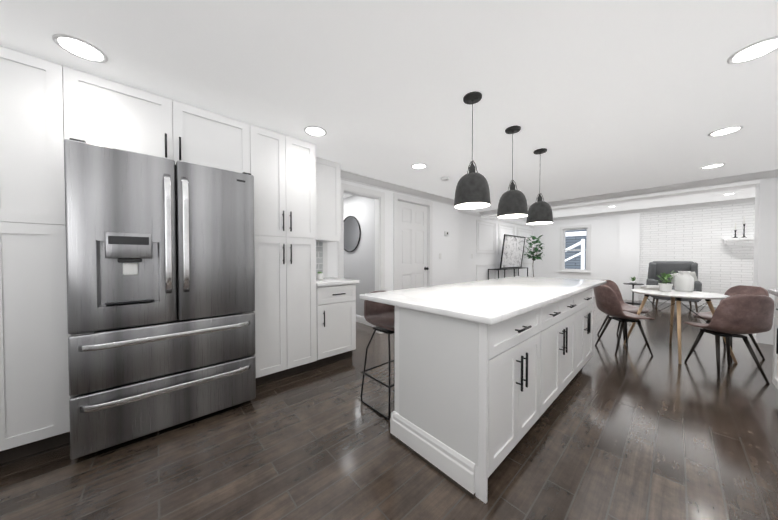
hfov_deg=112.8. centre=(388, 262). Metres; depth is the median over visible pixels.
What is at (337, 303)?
base cabinet
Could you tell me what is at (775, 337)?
base cabinet
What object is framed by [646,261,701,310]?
armchair
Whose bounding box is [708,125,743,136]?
recessed light
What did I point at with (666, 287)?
herb pot
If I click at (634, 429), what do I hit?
floor
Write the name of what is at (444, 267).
wall
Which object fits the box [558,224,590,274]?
window
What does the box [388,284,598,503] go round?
kitchen island
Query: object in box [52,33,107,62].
recessed light
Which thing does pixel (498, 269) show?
console table
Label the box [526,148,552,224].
pendant light
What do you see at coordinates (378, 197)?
door frame
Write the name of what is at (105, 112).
upper cabinet
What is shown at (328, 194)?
upper cabinet
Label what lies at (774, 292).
countertop
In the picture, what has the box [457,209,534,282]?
wall
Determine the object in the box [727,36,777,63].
recessed light
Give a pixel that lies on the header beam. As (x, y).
(765, 274)
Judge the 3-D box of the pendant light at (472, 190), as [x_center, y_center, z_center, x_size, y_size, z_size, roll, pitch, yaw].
[0.619,-0.823,1.923,0.262,0.804,0.262,-1,1,-42]
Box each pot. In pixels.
[317,272,322,279]
[630,277,636,283]
[657,270,675,291]
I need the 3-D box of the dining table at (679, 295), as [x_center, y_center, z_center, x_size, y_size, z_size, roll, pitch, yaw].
[3.605,0.762,3.253,0.959,0.768,0.959,-1,1,-42]
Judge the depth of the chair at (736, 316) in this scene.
2.50 m
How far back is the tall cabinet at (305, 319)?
2.50 m
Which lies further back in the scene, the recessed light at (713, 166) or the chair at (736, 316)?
the recessed light at (713, 166)
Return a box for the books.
[641,285,659,289]
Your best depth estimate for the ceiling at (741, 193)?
6.30 m
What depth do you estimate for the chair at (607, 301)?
3.25 m
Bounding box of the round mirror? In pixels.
[344,216,360,251]
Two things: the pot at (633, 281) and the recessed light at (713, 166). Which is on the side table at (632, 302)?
the pot at (633, 281)
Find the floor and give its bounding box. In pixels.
[0,297,777,519]
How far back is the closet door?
4.60 m
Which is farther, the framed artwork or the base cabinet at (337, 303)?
the framed artwork
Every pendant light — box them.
[454,91,490,208]
[497,125,527,217]
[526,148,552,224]
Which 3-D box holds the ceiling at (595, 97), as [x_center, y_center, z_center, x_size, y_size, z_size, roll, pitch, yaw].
[-0.242,-1.370,3.117,9.050,0.250,7.860,-1,1,-42]
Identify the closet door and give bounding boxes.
[398,201,428,289]
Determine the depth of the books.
3.49 m
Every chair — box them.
[593,285,653,355]
[597,280,648,340]
[684,294,773,383]
[693,285,768,359]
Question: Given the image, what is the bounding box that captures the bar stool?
[361,290,394,419]
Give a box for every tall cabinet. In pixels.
[0,46,71,463]
[252,125,319,385]
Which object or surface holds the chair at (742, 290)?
on the floor
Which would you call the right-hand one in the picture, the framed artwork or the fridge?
the framed artwork
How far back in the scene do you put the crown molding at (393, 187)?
4.15 m
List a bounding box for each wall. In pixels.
[327,179,457,290]
[344,195,374,316]
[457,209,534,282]
[534,202,754,306]
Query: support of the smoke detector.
attached to the ceiling at (595, 97)
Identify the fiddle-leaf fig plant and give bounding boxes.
[524,235,542,276]
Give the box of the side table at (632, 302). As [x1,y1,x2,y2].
[623,283,643,303]
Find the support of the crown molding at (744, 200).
attached to the wall at (698, 235)
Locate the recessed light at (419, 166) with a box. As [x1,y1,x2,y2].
[411,163,426,168]
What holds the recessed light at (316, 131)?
in the ceiling at (595, 97)
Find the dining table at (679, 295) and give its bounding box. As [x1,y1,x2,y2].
[623,289,736,363]
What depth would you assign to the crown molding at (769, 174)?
4.22 m
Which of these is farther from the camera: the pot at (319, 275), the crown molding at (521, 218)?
the crown molding at (521, 218)
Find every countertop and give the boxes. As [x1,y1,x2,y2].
[316,278,358,285]
[359,276,606,323]
[768,289,777,296]
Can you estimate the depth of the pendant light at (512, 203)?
2.33 m
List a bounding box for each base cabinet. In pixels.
[320,282,358,365]
[772,297,777,388]
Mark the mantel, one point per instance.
(741, 247)
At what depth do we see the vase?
3.29 m
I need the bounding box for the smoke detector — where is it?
[441,177,448,180]
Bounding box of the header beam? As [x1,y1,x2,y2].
[480,178,777,344]
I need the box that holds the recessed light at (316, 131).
[304,126,326,136]
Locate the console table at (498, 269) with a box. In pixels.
[488,267,527,279]
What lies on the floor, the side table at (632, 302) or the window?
the side table at (632, 302)
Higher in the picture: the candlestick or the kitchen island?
the candlestick
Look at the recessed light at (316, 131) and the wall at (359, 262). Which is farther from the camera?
the wall at (359, 262)
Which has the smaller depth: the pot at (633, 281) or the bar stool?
the bar stool
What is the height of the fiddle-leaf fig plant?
1.949 m
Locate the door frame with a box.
[338,183,432,333]
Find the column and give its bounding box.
[619,213,639,300]
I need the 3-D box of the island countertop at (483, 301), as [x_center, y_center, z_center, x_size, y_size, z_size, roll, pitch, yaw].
[1.214,0.249,2.551,2.940,0.034,1.040,-1,1,-42]
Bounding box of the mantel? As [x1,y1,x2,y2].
[723,237,753,256]
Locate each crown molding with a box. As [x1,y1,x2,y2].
[340,169,453,205]
[479,169,777,215]
[515,217,526,220]
[553,197,754,220]
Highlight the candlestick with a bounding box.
[741,217,744,237]
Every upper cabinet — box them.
[72,68,251,174]
[316,157,340,241]
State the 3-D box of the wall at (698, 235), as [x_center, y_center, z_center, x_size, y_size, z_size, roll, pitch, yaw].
[7.289,-0.197,7.080,0.120,2.550,6.320,-1,1,-42]
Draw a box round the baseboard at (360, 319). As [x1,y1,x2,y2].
[356,315,374,326]
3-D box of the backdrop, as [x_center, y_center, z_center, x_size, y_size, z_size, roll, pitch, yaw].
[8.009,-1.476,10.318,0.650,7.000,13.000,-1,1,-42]
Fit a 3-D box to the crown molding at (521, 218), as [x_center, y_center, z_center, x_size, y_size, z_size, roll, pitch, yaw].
[3.860,-1.437,8.006,3.290,0.100,0.085,-1,1,-42]
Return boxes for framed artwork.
[500,234,525,268]
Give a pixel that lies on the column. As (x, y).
(629, 243)
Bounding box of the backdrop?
[565,229,585,268]
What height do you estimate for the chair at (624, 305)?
0.853 m
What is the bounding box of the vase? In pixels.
[674,271,693,291]
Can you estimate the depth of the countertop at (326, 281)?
2.94 m
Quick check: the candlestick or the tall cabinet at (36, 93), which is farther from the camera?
the candlestick
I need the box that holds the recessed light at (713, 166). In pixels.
[700,163,725,168]
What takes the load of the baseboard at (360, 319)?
attached to the wall at (359, 262)
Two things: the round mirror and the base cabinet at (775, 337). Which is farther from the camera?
the round mirror
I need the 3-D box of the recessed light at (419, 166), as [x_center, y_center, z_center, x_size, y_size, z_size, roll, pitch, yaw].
[0.390,-1.246,3.352,0.206,0.007,0.206,-1,1,-42]
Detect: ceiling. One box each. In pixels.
[0,0,777,211]
[526,187,755,217]
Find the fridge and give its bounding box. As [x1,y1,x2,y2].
[64,138,255,458]

